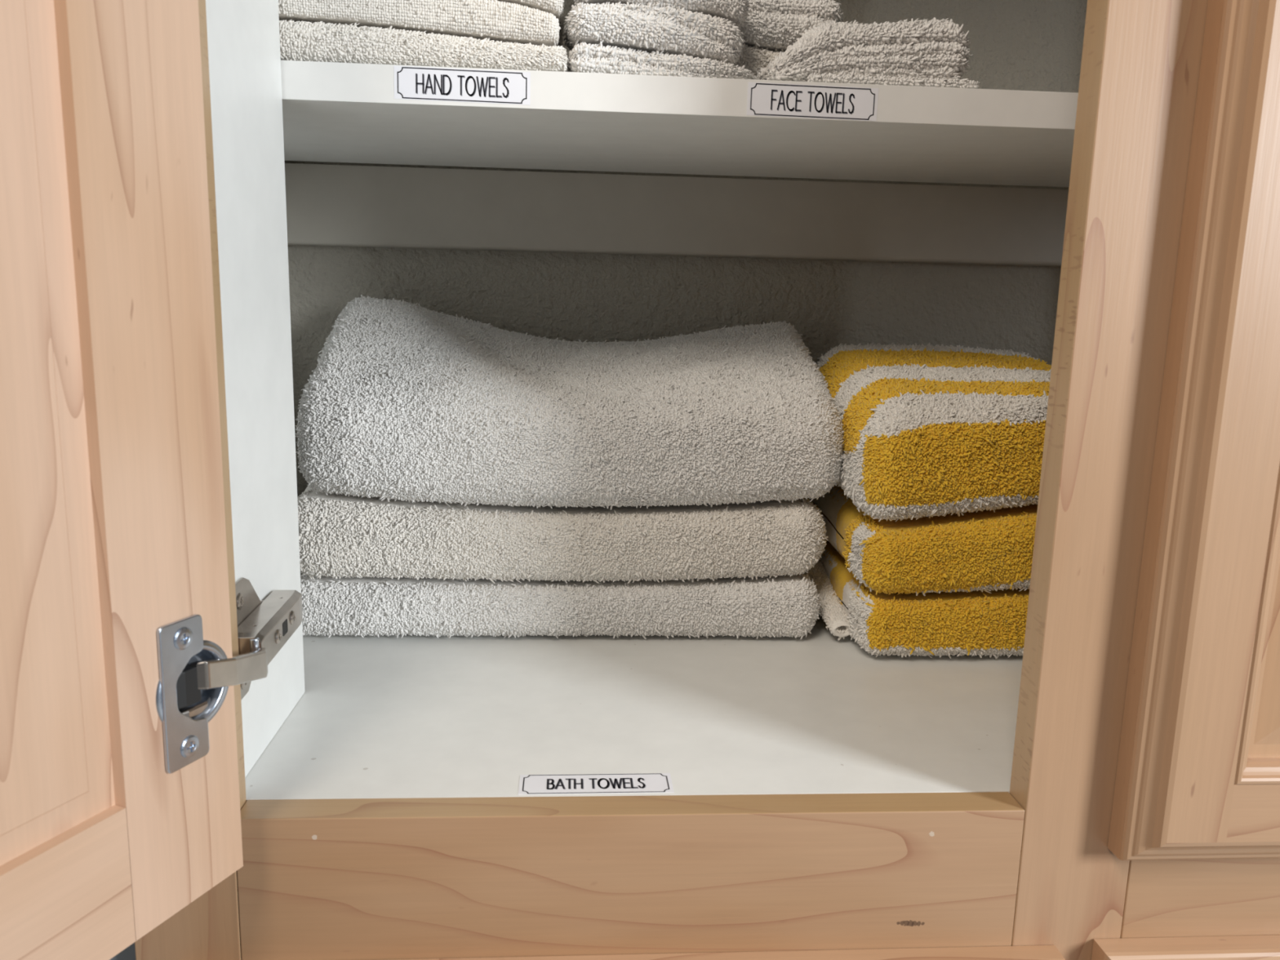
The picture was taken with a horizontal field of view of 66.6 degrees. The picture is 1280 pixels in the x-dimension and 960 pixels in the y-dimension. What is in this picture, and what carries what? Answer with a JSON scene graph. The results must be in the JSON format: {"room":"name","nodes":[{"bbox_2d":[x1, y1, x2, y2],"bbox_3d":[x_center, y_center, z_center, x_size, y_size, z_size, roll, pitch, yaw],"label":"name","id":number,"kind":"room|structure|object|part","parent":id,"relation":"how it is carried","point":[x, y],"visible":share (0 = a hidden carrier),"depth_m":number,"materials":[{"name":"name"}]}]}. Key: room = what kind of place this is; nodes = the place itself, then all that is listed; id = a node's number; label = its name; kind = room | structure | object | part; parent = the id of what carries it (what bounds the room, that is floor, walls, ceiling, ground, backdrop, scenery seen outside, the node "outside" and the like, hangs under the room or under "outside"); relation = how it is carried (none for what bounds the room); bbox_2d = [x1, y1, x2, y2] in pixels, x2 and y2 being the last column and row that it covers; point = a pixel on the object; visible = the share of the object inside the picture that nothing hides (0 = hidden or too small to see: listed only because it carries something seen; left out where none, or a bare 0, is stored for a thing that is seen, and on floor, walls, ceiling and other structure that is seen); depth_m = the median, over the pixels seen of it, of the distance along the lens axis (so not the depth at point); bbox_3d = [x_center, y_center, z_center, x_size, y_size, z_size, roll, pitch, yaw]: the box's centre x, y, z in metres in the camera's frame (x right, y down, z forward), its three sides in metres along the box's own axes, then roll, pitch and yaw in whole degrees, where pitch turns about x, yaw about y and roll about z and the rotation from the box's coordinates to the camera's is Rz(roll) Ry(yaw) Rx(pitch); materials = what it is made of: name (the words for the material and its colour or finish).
{"room":"bathroom","nodes":[
{"label":"bathroom","id":0,"kind":"room"},
{"bbox_2d":[284,0,1087,496],"bbox_3d":[0.091,-0.349,0.832,3.400,2.520,0.035,1,10,-4],"label":"wall","id":1,"kind":"structure","parent":0,"point":[1016,45],"depth_m":0.84,"materials":[{"name":"white paint"},{"name":"plaster"}]},
{"bbox_3d":[0.147,1.148,-0.230,3.400,0.050,2.660,1,10,-4],"label":"floor","id":2,"kind":"structure","parent":0,"visible":0},
{"bbox_2d":[0,0,1279,959],"bbox_3d":[0.177,0.189,0.505,1.094,1.580,0.808,1,10,-4],"label":"linen cabinet","id":3,"kind":"object","parent":2,"relation":"on","point":[188,772],"visible":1,"depth_m":0.46,"materials":[{"name":"brown wood"}]},
{"bbox_3d":[-0.256,-0.163,0.192,0.016,0.642,0.298,5,11,21],"label":"panel","id":4,"kind":"part","parent":3,"relation":"part of","materials":[{"name":"brown wood"}]},
{"bbox_3d":[-0.264,0.176,0.253,0.023,0.057,0.404,5,11,21],"label":"rail","id":5,"kind":"part","parent":3,"relation":"part of","materials":[{"name":"brown wood"}]},
{"bbox_2d":[176,663,201,709],"bbox_3d":[-0.190,0.085,0.402,0.010,0.015,0.013,5,11,21],"label":"cup","id":6,"kind":"object","parent":3,"relation":"attached to","point":[188,676],"depth_m":0.40,"materials":[{"name":"silver metal"}]},
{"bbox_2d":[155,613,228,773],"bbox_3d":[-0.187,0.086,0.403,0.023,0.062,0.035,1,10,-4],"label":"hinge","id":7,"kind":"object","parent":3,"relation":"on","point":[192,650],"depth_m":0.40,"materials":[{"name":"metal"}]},
{"bbox_3d":[-0.198,0.076,0.496,0.002,0.059,0.058,1,10,-4],"label":"mounting plate","id":8,"kind":"part","parent":3,"relation":"part of","materials":[{"name":"silver metal"}]},
{"bbox_3d":[-0.202,-0.223,0.471,0.016,0.743,0.132,1,10,-4],"label":"divider panel","id":9,"kind":"part","parent":3,"relation":"part of","materials":[{"name":"white plastic"}]},
{"bbox_3d":[-0.189,0.077,0.497,0.016,0.021,0.073,1,10,-4],"label":"arm","id":10,"kind":"part","parent":3,"relation":"part of","materials":[{"name":"silver metal"}]},
{"bbox_2d":[300,573,822,639],"bbox_3d":[-0.065,0.080,0.764,0.392,0.051,0.153,1,10,-4],"label":"bath towel","id":11,"kind":"object","parent":3,"relation":"on","point":[788,606],"visible":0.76,"depth_m":0.70,"materials":[{"name":"white fabric"}]},
{"bbox_2d":[297,485,828,583],"bbox_3d":[-0.062,0.025,0.755,0.396,0.078,0.157,1,10,-4],"label":"bath towel","id":12,"kind":"object","parent":11,"relation":"on","point":[342,535],"visible":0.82,"depth_m":0.69,"materials":[{"name":"white fabric"}]},
{"bbox_2d":[294,294,844,510],"bbox_3d":[-0.049,-0.063,0.742,0.390,0.147,0.171,1,10,-4],"label":"bath towel","id":13,"kind":"object","parent":12,"relation":"on","point":[402,400],"visible":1,"depth_m":0.68,"materials":[{"name":"white fabric"}]},
{"bbox_3d":[-0.001,0.206,0.485,0.381,0.095,0.019,1,10,-4],"label":"rail","id":14,"kind":"part","parent":3,"relation":"part of","materials":[{"name":"brown wood"}]},
{"bbox_3d":[0.190,-0.221,0.835,1.000,0.064,0.016,1,10,-4],"label":"rail","id":15,"kind":"part","parent":3,"relation":"part of","materials":[{"name":"white wood"}]},
{"bbox_2d":[280,60,1078,186],"bbox_3d":[0.200,-0.240,0.693,0.999,0.021,0.254,1,10,-4],"label":"shelf","id":16,"kind":"object","parent":3,"relation":"attached to","point":[333,112],"visible":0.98,"depth_m":0.59,"materials":[{"name":"white plastic"}]},
{"bbox_2d":[279,19,569,71],"bbox_3d":[-0.165,-0.262,0.641,0.240,0.025,0.209,1,10,-4],"label":"hand towel","id":17,"kind":"object","parent":16,"relation":"on","point":[301,41],"visible":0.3,"depth_m":0.55,"materials":[{"name":"white fabric"}]},
{"bbox_2d":[278,0,560,46],"bbox_3d":[-0.167,-0.279,0.638,0.233,0.026,0.209,1,10,-4],"label":"hand towel","id":18,"kind":"object","parent":17,"relation":"on","point":[495,20],"visible":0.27,"depth_m":0.54,"materials":[{"name":"white fabric"}]},
{"bbox_2d":[497,0,566,48],"bbox_3d":[-0.166,-0.297,0.634,0.236,0.033,0.209,1,10,-4],"label":"hand towel","id":19,"kind":"object","parent":18,"relation":"on","point":[556,7],"visible":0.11,"depth_m":0.55,"materials":[{"name":"white fabric"}]},
{"bbox_2d":[568,40,755,79],"bbox_3d":[0.011,-0.249,0.605,0.114,0.021,0.108,1,10,-4],"label":"towel","id":20,"kind":"object","parent":16,"relation":"on","point":[584,57],"visible":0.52,"depth_m":0.56,"materials":[{"name":"white fabric"}]},
{"bbox_2d":[561,1,745,66],"bbox_3d":[0.005,-0.265,0.601,0.108,0.031,0.110,1,10,-4],"label":"towel","id":21,"kind":"object","parent":20,"relation":"on","point":[668,29],"visible":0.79,"depth_m":0.55,"materials":[{"name":"white fabric"}]},
{"bbox_2d":[573,0,750,27],"bbox_3d":[0.011,-0.287,0.598,0.104,0.032,0.107,1,10,-4],"label":"towel","id":22,"kind":"object","parent":21,"relation":"on","point":[735,11],"visible":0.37,"depth_m":0.56,"materials":[{"name":"white fabric"}]},
{"bbox_2d":[735,43,783,76],"bbox_3d":[0.082,-0.262,0.649,0.080,0.034,0.106,1,10,-4],"label":"towel","id":23,"kind":"object","parent":16,"relation":"on","point":[754,58],"visible":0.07,"depth_m":0.60,"materials":[{"name":"white fabric"}]},
{"bbox_2d":[738,0,843,52],"bbox_3d":[0.084,-0.290,0.641,0.081,0.035,0.112,1,10,-4],"label":"towel","id":24,"kind":"object","parent":23,"relation":"on","point":[771,24],"visible":0.38,"depth_m":0.59,"materials":[{"name":"white fabric"}]},
{"bbox_2d":[754,17,973,81],"bbox_3d":[0.133,-0.252,0.579,0.131,0.044,0.036,1,10,-4],"label":"towel","id":25,"kind":"object","parent":16,"relation":"on","point":[935,48],"visible":0.94,"depth_m":0.57,"materials":[{"name":"white fabric"}]},
{"bbox_2d":[805,71,980,88],"bbox_3d":[0.147,-0.235,0.582,0.105,0.010,0.037,1,10,-4],"label":"towel","id":26,"kind":"object","parent":16,"relation":"on","point":[842,77],"visible":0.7,"depth_m":0.57,"materials":[{"name":"white fabric"}]},
{"bbox_3d":[-0.006,0.309,0.482,0.433,0.150,0.022,1,10,-4],"label":"drawer","id":27,"kind":"part","parent":3,"relation":"part of","materials":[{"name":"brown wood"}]},
{"bbox_2d":[804,539,1029,659],"bbox_3d":[0.241,0.086,0.764,0.221,0.054,0.197,1,10,-4],"label":"striped towel","id":28,"kind":"object","parent":3,"relation":"on","point":[974,623],"visible":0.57,"depth_m":0.68,"materials":[{"name":"yellow fabric"}]},
{"bbox_2d":[808,484,1037,595],"bbox_3d":[0.248,0.026,0.755,0.209,0.082,0.198,1,10,-4],"label":"striped towel","id":29,"kind":"object","parent":28,"relation":"on","point":[984,550],"visible":0.52,"depth_m":0.66,"materials":[{"name":"yellow fabric"}]},
{"bbox_2d":[816,342,1051,521],"bbox_3d":[0.247,-0.042,0.746,0.217,0.118,0.207,1,10,-4],"label":"striped towel","id":30,"kind":"object","parent":29,"relation":"on","point":[930,430],"visible":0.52,"depth_m":0.66,"materials":[{"name":"yellow fabric"}]},
{"bbox_3d":[0.441,0.312,0.513,0.423,0.150,0.022,1,10,-4],"label":"drawer","id":31,"kind":"part","parent":3,"relation":"part of","materials":[{"name":"brown wood"}]},
{"bbox_3d":[0.456,0.205,0.516,0.422,0.107,0.019,1,10,-4],"label":"rail","id":32,"kind":"part","parent":3,"relation":"part of","materials":[{"name":"brown wood"}]},
{"bbox_3d":[0.445,0.160,0.485,0.421,0.057,0.023,1,10,-4],"label":"rail","id":33,"kind":"part","parent":3,"relation":"part of","materials":[{"name":"brown wood"}]},
{"bbox_3d":[0.454,-0.183,0.422,0.315,0.650,0.016,1,10,-4],"label":"panel","id":34,"kind":"part","parent":3,"relation":"part of","materials":[{"name":"brown wood"}]},
{"bbox_3d":[-0.950,-0.323,0.538,1.283,2.520,0.413,1,10,-4],"label":"wall","id":35,"kind":"structure","parent":0,"visible":0},
{"bbox_2d":[109,942,135,959],"bbox_3d":[-0.263,-0.278,0.385,0.067,2.520,0.006,1,10,-4],"label":"trim","id":36,"kind":"structure","parent":35,"relation":"attached to","point":[129,953],"depth_m":0.47,"materials":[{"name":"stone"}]}
]}

